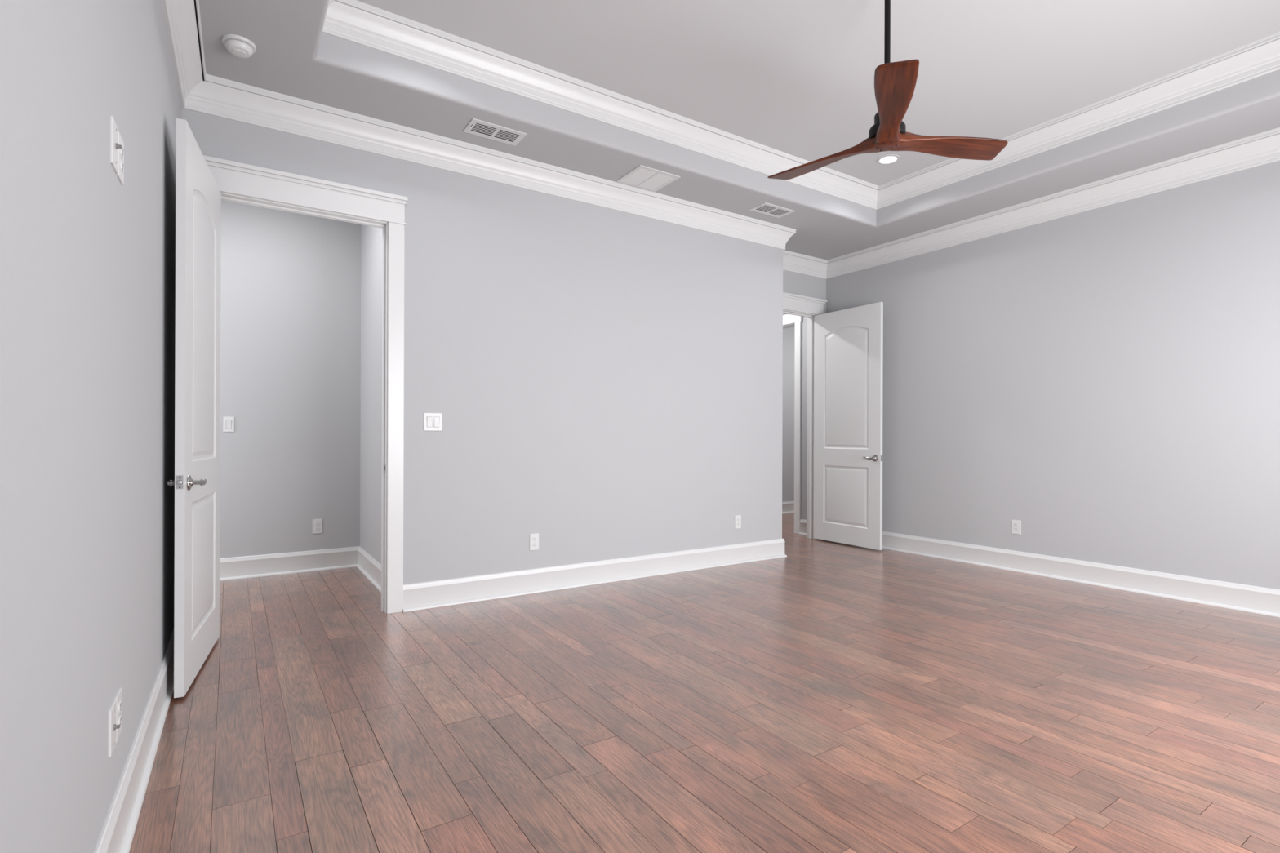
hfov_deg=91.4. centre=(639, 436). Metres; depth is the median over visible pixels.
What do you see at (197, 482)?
door
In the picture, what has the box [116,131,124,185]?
wall outlet
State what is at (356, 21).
crown molding
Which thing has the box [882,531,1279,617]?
baseboard
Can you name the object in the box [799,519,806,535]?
baseboard
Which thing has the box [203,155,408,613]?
door frame
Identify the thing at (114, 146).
outlet
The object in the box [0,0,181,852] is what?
wall
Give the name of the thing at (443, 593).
baseboard
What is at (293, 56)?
ceiling
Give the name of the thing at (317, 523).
wall outlet
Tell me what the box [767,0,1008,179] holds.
ceiling fan
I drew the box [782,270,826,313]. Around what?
wall
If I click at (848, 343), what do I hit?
door
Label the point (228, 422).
light switch
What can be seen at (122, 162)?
socket
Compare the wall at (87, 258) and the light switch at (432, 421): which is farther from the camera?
the light switch at (432, 421)
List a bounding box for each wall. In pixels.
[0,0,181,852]
[181,107,782,584]
[219,200,360,558]
[360,224,382,564]
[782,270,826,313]
[782,326,795,502]
[800,160,1279,590]
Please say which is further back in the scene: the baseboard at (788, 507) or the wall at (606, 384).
the baseboard at (788, 507)
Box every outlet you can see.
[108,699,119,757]
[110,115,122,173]
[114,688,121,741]
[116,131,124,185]
[312,519,322,533]
[529,533,538,550]
[734,515,741,528]
[1011,520,1021,534]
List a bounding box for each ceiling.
[199,0,1279,260]
[357,0,1279,186]
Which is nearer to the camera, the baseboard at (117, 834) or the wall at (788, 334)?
the baseboard at (117, 834)
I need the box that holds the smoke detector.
[221,34,256,57]
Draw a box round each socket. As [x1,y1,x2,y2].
[118,700,121,713]
[118,715,121,727]
[120,145,124,157]
[120,160,123,172]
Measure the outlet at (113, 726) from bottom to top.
0.117 m
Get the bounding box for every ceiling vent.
[462,117,526,146]
[616,164,680,191]
[749,202,795,217]
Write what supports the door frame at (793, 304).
attached to the wall at (795, 283)
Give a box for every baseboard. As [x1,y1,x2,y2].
[93,629,173,852]
[219,538,786,612]
[782,501,794,513]
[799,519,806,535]
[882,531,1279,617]
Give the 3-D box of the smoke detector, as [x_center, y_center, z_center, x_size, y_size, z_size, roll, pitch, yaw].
[-1.973,-1.910,3.073,0.144,0.052,0.144,0,0,-33]
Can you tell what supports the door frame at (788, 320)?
attached to the wall at (1104, 381)
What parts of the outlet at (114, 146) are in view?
plate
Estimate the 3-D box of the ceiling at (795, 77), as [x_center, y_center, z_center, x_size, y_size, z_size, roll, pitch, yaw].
[1.198,-2.276,3.011,4.764,0.050,3.654,0,0,-33]
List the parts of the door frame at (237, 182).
head casing, casing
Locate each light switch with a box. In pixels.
[222,417,234,431]
[423,413,442,431]
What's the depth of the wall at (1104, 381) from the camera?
4.73 m
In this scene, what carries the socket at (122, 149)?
attached to the wall outlet at (120, 175)
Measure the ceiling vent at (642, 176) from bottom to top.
0.008 m
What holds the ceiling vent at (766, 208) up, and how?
in the ceiling at (293, 56)
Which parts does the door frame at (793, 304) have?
head casing, casing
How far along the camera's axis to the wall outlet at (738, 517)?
5.51 m
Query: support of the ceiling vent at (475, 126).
in the ceiling at (293, 56)
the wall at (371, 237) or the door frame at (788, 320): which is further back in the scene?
the door frame at (788, 320)
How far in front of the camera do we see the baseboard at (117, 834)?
1.91 m
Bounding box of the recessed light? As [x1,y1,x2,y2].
[876,154,900,164]
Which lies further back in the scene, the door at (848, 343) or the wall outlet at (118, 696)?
the door at (848, 343)
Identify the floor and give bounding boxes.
[128,512,1279,852]
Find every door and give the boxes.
[167,118,221,697]
[813,302,883,550]
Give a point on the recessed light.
(890, 158)
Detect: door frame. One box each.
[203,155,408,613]
[782,292,827,539]
[782,313,801,533]
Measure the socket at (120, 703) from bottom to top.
0.027 m
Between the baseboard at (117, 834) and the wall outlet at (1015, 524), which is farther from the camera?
the wall outlet at (1015, 524)
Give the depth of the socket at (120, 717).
1.67 m
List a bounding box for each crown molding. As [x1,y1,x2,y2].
[161,0,1279,279]
[322,0,1279,209]
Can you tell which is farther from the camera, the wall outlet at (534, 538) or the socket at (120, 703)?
the wall outlet at (534, 538)
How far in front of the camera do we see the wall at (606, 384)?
4.59 m
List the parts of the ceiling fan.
blade, down rod, blade, blade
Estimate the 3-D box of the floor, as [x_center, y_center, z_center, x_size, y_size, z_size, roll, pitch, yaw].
[0.935,1.156,4.955,10.200,0.080,10.062,0,0,-33]
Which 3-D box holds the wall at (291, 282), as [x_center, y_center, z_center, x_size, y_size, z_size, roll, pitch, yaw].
[-3.344,-0.429,4.764,2.422,3.060,0.100,0,0,-33]
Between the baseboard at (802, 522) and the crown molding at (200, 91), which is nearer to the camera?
the crown molding at (200, 91)

